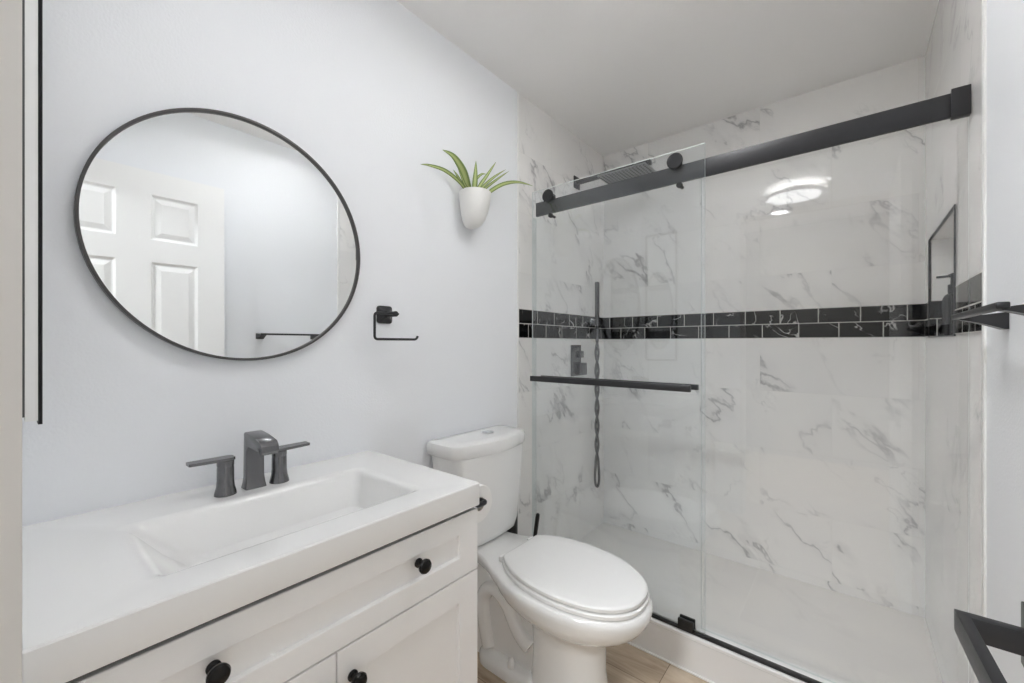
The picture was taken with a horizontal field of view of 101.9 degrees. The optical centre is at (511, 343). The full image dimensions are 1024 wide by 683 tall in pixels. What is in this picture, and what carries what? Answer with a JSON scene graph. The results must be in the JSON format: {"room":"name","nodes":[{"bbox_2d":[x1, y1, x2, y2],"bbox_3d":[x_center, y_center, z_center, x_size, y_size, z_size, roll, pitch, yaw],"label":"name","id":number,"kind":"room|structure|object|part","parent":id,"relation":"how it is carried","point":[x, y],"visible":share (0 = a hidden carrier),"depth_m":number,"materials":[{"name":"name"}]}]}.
{"room":"bathroom","nodes":[
{"label":"bathroom","id":0,"kind":"room"},
{"bbox_2d":[22,0,603,540],"bbox_3d":[-0.233,-0.028,1.814,0.101,2.436,2.731,0,0,39],"label":"wall","id":1,"kind":"structure","parent":0,"point":[373,93],"depth_m":1.37,"materials":[{"name":"white paint"}]},
{"bbox_2d":[73,108,359,360],"bbox_3d":[-0.716,-0.281,1.126,0.024,0.652,0.652,0,0,39],"label":"round mirror","id":2,"kind":"object","parent":1,"relation":"attached to","point":[213,232],"visible":1,"depth_m":1.07,"materials":[{"name":"grey mirror"}]},
{"bbox_2d":[373,306,418,340],"bbox_3d":[-0.420,-0.073,1.448,0.074,0.122,0.182,0,0,39],"label":"toilet paper holder","id":3,"kind":"object","parent":1,"relation":"attached to","point":[383,314],"visible":1,"depth_m":1.44,"materials":[{"name":"black metal"}]},
{"bbox_3d":[-0.425,-0.103,1.444,0.072,0.062,0.060,0,0,39],"label":"plate","id":4,"kind":"part","parent":3,"relation":"part of","materials":[{"name":"black metal"}]},
{"bbox_2d":[421,150,531,228],"bbox_3d":[-0.120,-0.639,1.765,0.134,0.310,0.675,0,0,39],"label":"spider plant","id":5,"kind":"object","parent":1,"relation":"attached to","point":[474,201],"visible":1,"depth_m":1.68,"materials":[{"name":"green plant"}]},
{"bbox_3d":[-0.153,-0.556,1.725,0.134,0.144,0.134,0,0,39],"label":"pot","id":6,"kind":"part","parent":5,"relation":"part of","materials":[{"name":"white ceramic"}]},
{"bbox_2d":[517,92,518,534],"bbox_3d":[0.030,-0.027,2.052,0.006,2.434,0.010,0,0,39],"label":"trim","id":7,"kind":"structure","parent":1,"relation":"attached to","point":[517,92],"depth_m":2.05,"materials":[{"name":"white"}]},
{"bbox_2d":[519,309,603,338],"bbox_3d":[0.322,-0.102,2.408,0.002,0.145,0.908,0,0,39],"label":"trim","id":8,"kind":"structure","parent":1,"relation":"attached to","point":[553,325],"depth_m":2.32,"materials":[{"name":"black tile"}]},
{"bbox_2d":[571,345,586,375],"bbox_3d":[0.398,0.098,2.465,0.046,0.184,0.115,0,0,39],"label":"shower valve","id":9,"kind":"object","parent":1,"relation":"attached to","point":[578,368],"visible":1,"depth_m":2.46,"materials":[{"name":"grey metal"}]},
{"bbox_3d":[0.381,0.098,2.472,0.010,0.184,0.105,0,0,39],"label":"plate","id":10,"kind":"part","parent":9,"relation":"part of","materials":[{"name":"grey metal"}]},
{"bbox_3d":[0.413,0.062,2.487,0.020,0.040,0.040,0,0,39],"label":"diverter knob","id":11,"kind":"part","parent":9,"relation":"part of","materials":[{"name":"grey metal"}]},
{"bbox_3d":[0.418,0.148,2.481,0.036,0.073,0.065,0,0,39],"label":"valve lever","id":12,"kind":"part","parent":9,"relation":"part of","materials":[{"name":"grey metal"}]},
{"bbox_2d":[590,282,599,487],"bbox_3d":[0.523,0.256,2.604,0.058,1.287,0.044,0,0,39],"label":"shower","id":13,"kind":"object","parent":1,"relation":"attached to","point":[595,321],"visible":0.96,"depth_m":2.59,"materials":[{"name":"black metal"}]},
{"bbox_2d":[574,159,655,189],"bbox_3d":[0.576,-0.956,2.354,0.464,0.084,0.250,0,0,39],"label":"shower head","id":14,"kind":"object","parent":1,"relation":"attached to","point":[641,168],"visible":0.52,"depth_m":2.25},
{"bbox_3d":[0.387,-0.963,2.483,0.008,0.070,0.064,0,0,39],"label":"wall plate","id":15,"kind":"part","parent":14,"relation":"part of","materials":[{"name":"black metal"}]},
{"bbox_2d":[630,606,841,682],"bbox_3d":[0.623,1.123,1.577,1.521,0.135,0.090,0,0,39],"label":"shower curb","id":16,"kind":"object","parent":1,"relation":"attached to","point":[713,662],"depth_m":1.47,"materials":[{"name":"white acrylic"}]},
{"bbox_2d":[628,642,714,682],"bbox_3d":[0.595,1.187,1.542,1.496,0.006,0.007,0,0,39],"label":"trim","id":17,"kind":"structure","parent":16,"relation":"attached to","point":[630,643],"depth_m":1.54,"materials":[{"name":"white"}]},
{"bbox_2d":[677,614,695,633],"bbox_3d":[0.642,1.027,1.526,0.055,0.037,0.033,0,0,39],"label":"guide","id":18,"kind":"object","parent":16,"relation":"on","point":[686,623],"visible":1,"depth_m":1.52,"materials":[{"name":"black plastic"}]},
{"bbox_2d":[652,613,821,682],"bbox_3d":[0.608,1.050,1.558,1.512,0.009,0.020,0,0,39],"label":"track","id":19,"kind":"object","parent":16,"relation":"on","point":[737,650],"visible":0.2,"depth_m":1.40,"materials":[{"name":"black metal"}]},
{"bbox_2d":[701,117,968,682],"bbox_3d":[0.956,0.198,1.317,0.672,1.707,0.019,0,0,39],"label":"shower panel","id":20,"kind":"object","parent":16,"relation":"on","point":[968,117],"visible":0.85,"depth_m":1.36,"materials":[{"name":"clear glass"}]},
{"bbox_2d":[396,0,938,155],"bbox_3d":[-0.194,-1.286,0.560,1.950,0.080,4.820,0,0,39],"label":"ceiling","id":21,"kind":"structure","parent":0,"point":[618,75],"depth_m":1.75,"materials":[{"name":"white paint"}]},
{"bbox_2d":[477,522,941,682],"bbox_3d":[-0.258,1.228,0.483,1.950,0.084,4.620,0,0,39],"label":"floor","id":22,"kind":"structure","parent":0,"point":[843,638],"depth_m":1.78,"materials":[{"name":"tile"}]},
{"bbox_2d":[66,507,476,682],"bbox_3d":[-0.523,0.807,0.952,0.541,0.766,0.784,0,0,39],"label":"vanity cabinet","id":23,"kind":"object","parent":22,"relation":"on","point":[403,610],"visible":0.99,"depth_m":0.84,"materials":[{"name":"white wood"}]},
{"bbox_3d":[-0.453,0.504,0.637,0.033,0.033,0.033,0,0,39],"label":"knob","id":24,"kind":"part","parent":23,"relation":"part of","materials":[{"name":"black metal"}]},
{"bbox_2d":[22,450,478,682],"bbox_3d":[-0.533,0.417,0.957,0.520,0.106,0.782,0,0,39],"label":"sink","id":25,"kind":"object","parent":23,"relation":"in","point":[103,587],"visible":0.9,"depth_m":0.78,"materials":[{"name":"white ceramic"}]},
{"bbox_2d":[186,430,309,497],"bbox_3d":[-0.625,0.293,1.028,0.124,0.141,0.271,0,0,39],"label":"faucet","id":26,"kind":"object","parent":25,"relation":"on","point":[258,444],"visible":1,"depth_m":1.03,"materials":[{"name":"grey metal"}]},
{"bbox_3d":[-0.712,0.277,0.983,0.036,0.008,0.092,0,0,39],"label":"lever","id":27,"kind":"part","parent":26,"relation":"part of","materials":[{"name":"grey metal"}]},
{"bbox_3d":[-0.694,0.322,1.005,0.047,0.083,0.047,0,0,39],"label":"handle","id":28,"kind":"part","parent":26,"relation":"part of","materials":[{"name":"grey metal"}]},
{"bbox_3d":[-0.623,0.293,1.029,0.121,0.141,0.048,0,0,39],"label":"spout","id":29,"kind":"part","parent":26,"relation":"part of","materials":[{"name":"grey metal"}]},
{"bbox_3d":[-0.616,0.322,1.099,0.047,0.083,0.047,0,0,39],"label":"handle","id":30,"kind":"part","parent":26,"relation":"part of","materials":[{"name":"grey metal"}]},
{"bbox_3d":[-0.598,0.277,1.121,0.036,0.008,0.092,0,0,39],"label":"lever","id":31,"kind":"part","parent":26,"relation":"part of","materials":[{"name":"grey metal"}]},
{"bbox_3d":[-0.470,0.844,0.657,0.020,0.492,0.388,0,0,39],"label":"door","id":32,"kind":"part","parent":23,"relation":"part of","materials":[{"name":"white wood"}]},
{"bbox_3d":[-0.305,0.660,0.817,0.033,0.033,0.033,0,0,39],"label":"knob","id":33,"kind":"part","parent":23,"relation":"part of","materials":[{"name":"black metal"}]},
{"bbox_3d":[-0.222,0.844,0.960,0.020,0.492,0.388,0,0,39],"label":"door","id":34,"kind":"part","parent":23,"relation":"part of","materials":[{"name":"white wood"}]},
{"bbox_3d":[-0.203,0.502,0.942,0.033,0.033,0.033,0,0,39],"label":"knob","id":35,"kind":"part","parent":23,"relation":"part of","materials":[{"name":"black metal"}]},
{"bbox_2d":[475,497,486,508],"bbox_3d":[-0.141,0.453,1.200,0.162,0.048,0.082,0,0,39],"label":"holder","id":36,"kind":"object","parent":23,"relation":"attached to","point":[482,502],"visible":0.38,"depth_m":1.18,"materials":[{"name":"black metal"}]},
{"bbox_2d":[477,484,491,522],"bbox_3d":[-0.132,0.465,1.236,0.100,0.107,0.107,0,0,39],"label":"toilet roll","id":37,"kind":"object","parent":36,"relation":"on","point":[484,491],"visible":0.28,"depth_m":1.22,"materials":[{"name":"white paper"}]},
{"bbox_2d":[507,511,517,533],"bbox_3d":[-0.014,0.940,1.923,0.080,0.499,0.080,0,0,39],"label":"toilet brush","id":38,"kind":"object","parent":22,"relation":"on","point":[514,529],"visible":0.02,"depth_m":1.90,"materials":[{"name":"black plastic"}]},
{"bbox_2d":[533,513,539,536],"bbox_3d":[0.083,0.971,1.883,0.100,0.436,0.100,0,0,4],"label":"plunger","id":39,"kind":"object","parent":22,"relation":"on","point":[537,516],"visible":0.16,"depth_m":1.84,"materials":[{"name":"black plastic"}]},
{"bbox_2d":[426,425,652,682],"bbox_3d":[0.115,0.777,1.508,0.808,0.825,0.438,0,0,39],"label":"toilet","id":40,"kind":"object","parent":22,"relation":"on","point":[550,608],"visible":0.98,"depth_m":1.44,"materials":[{"name":"white ceramic"}]},
{"bbox_3d":[-0.116,0.398,1.697,0.211,0.055,0.438,0,0,39],"label":"tank lid","id":41,"kind":"part","parent":40,"relation":"part of","materials":[{"name":"white ceramic"}]},
{"bbox_3d":[-0.117,0.609,1.698,0.190,0.365,0.398,0,0,39],"label":"tank","id":42,"kind":"part","parent":40,"relation":"part of","materials":[{"name":"white ceramic"}]},
{"bbox_3d":[0.212,0.783,1.408,0.503,0.016,0.366,0,0,39],"label":"seat","id":43,"kind":"part","parent":40,"relation":"part of","materials":[{"name":"white plastic"}]},
{"bbox_3d":[0.213,0.764,1.407,0.491,0.018,0.358,0,0,39],"label":"seat lid","id":44,"kind":"part","parent":40,"relation":"part of","materials":[{"name":"white plastic"}]},
{"bbox_2d":[604,56,924,617],"bbox_3d":[1.229,-0.028,2.316,1.522,2.436,0.100,0,0,39],"label":"wall","id":45,"kind":"structure","parent":0,"point":[813,449],"depth_m":2.12,"materials":[{"name":"stone"}]},
{"bbox_2d":[604,303,924,338],"bbox_3d":[1.197,-0.102,2.277,1.518,0.145,0.003,0,0,39],"label":"tile border","id":46,"kind":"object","parent":45,"relation":"attached to","point":[903,320],"depth_m":2.12,"materials":[{"name":"black tile"}]},
{"bbox_2d":[925,0,1023,682],"bbox_3d":[1.022,-0.028,0.784,0.101,2.436,2.731,0,0,39],"label":"wall","id":47,"kind":"structure","parent":0,"point":[953,56],"depth_m":1.07,"materials":[{"name":"paint"}]},
{"bbox_2d":[536,84,970,216],"bbox_3d":[0.662,-0.641,1.539,1.408,0.077,0.023,0,0,39],"label":"shower rail","id":48,"kind":"object","parent":47,"relation":"attached to","point":[955,105],"visible":1,"depth_m":1.34,"materials":[{"name":"black metal"}]},
{"bbox_2d":[530,143,704,634],"bbox_3d":[0.391,0.160,1.726,0.768,1.760,0.085,0,0,39],"label":"sliding shower door","id":49,"kind":"structure","parent":48,"relation":"hanging from","point":[674,160],"depth_m":1.69,"materials":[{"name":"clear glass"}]},
{"bbox_2d":[925,302,927,336],"bbox_3d":[1.742,-0.102,1.742,0.003,0.145,0.133,0,0,39],"label":"trim","id":50,"kind":"structure","parent":47,"relation":"attached to","point":[926,303],"depth_m":1.75,"materials":[{"name":"black tile"}]},
{"bbox_2d":[930,300,941,336],"bbox_3d":[1.733,-0.102,1.661,0.087,0.145,0.003,0,0,39],"label":"trim","id":51,"kind":"structure","parent":47,"relation":"attached to","point":[935,306],"depth_m":1.68,"materials":[{"name":"black tile"}]},
{"bbox_2d":[928,204,955,337],"bbox_3d":[1.526,-0.225,1.477,0.009,0.401,0.557,0,0,39],"label":"trim","id":52,"kind":"structure","parent":47,"relation":"attached to","point":[953,208],"depth_m":1.43,"materials":[{"name":"black metal"}]},
{"bbox_2d":[936,273,953,335],"bbox_3d":[1.611,-0.145,1.524,0.073,0.232,0.058,0,0,39],"label":"soap pump bottle","id":53,"kind":"object","parent":47,"relation":"in","point":[948,300],"visible":0.52,"depth_m":1.51,"materials":[{"name":"black plastic"}]},
{"bbox_2d":[955,271,981,333],"bbox_3d":[1.238,-0.102,1.127,0.003,0.145,0.355,0,0,39],"label":"trim","id":54,"kind":"structure","parent":47,"relation":"attached to","point":[975,282],"depth_m":1.12,"materials":[{"name":"black tile"}]},
{"bbox_2d":[982,0,986,645],"bbox_3d":[1.119,-0.027,0.983,0.006,2.434,0.018,0,0,39],"label":"trim","id":55,"kind":"structure","parent":47,"relation":"attached to","point":[984,2],"depth_m":0.98,"materials":[{"name":"white paint"}]},
{"bbox_2d":[951,301,1023,329],"bbox_3d":[0.880,-0.047,0.749,0.074,0.034,0.373,0,0,39],"label":"towel bar","id":56,"kind":"object","parent":47,"relation":"attached to","point":[1000,321],"visible":1,"depth_m":0.83,"materials":[{"name":"black metal"}]},
{"bbox_3d":[-0.433,-0.028,0.290,1.524,2.436,0.120,0,0,39],"label":"wall","id":57,"kind":"structure","parent":0,"visible":0},
{"bbox_2d":[0,0,21,682],"bbox_3d":[-0.181,0.150,0.082,0.833,2.080,0.121,0,0,39],"label":"trim","id":58,"kind":"structure","parent":57,"relation":"attached to","point":[10,10],"depth_m":0.38,"materials":[{"name":"white paint"}]},
{"bbox_2d":[22,0,42,423],"bbox_3d":[-0.851,-0.354,0.729,0.240,0.964,0.027,0,0,39],"label":"wall mirror","id":59,"kind":"object","parent":57,"relation":"attached to","point":[32,10],"visible":0.87,"depth_m":0.66,"materials":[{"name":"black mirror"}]},
{"bbox_3d":[-0.848,-0.354,0.729,0.235,0.952,0.014,0,0,39],"label":"backing panel","id":60,"kind":"part","parent":59,"relation":"part of","materials":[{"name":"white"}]},
{"bbox_3d":[-0.844,-0.354,0.738,0.240,0.964,0.005,0,0,39],"label":"frame","id":61,"kind":"part","parent":59,"relation":"part of","materials":[{"name":"black metal"}]},
{"bbox_2d":[954,601,1023,682],"bbox_3d":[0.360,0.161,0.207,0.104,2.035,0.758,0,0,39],"label":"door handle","id":62,"kind":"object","parent":57,"relation":"in","point":[974,632],"depth_m":0.47,"materials":[{"name":"black metal"}]}
]}

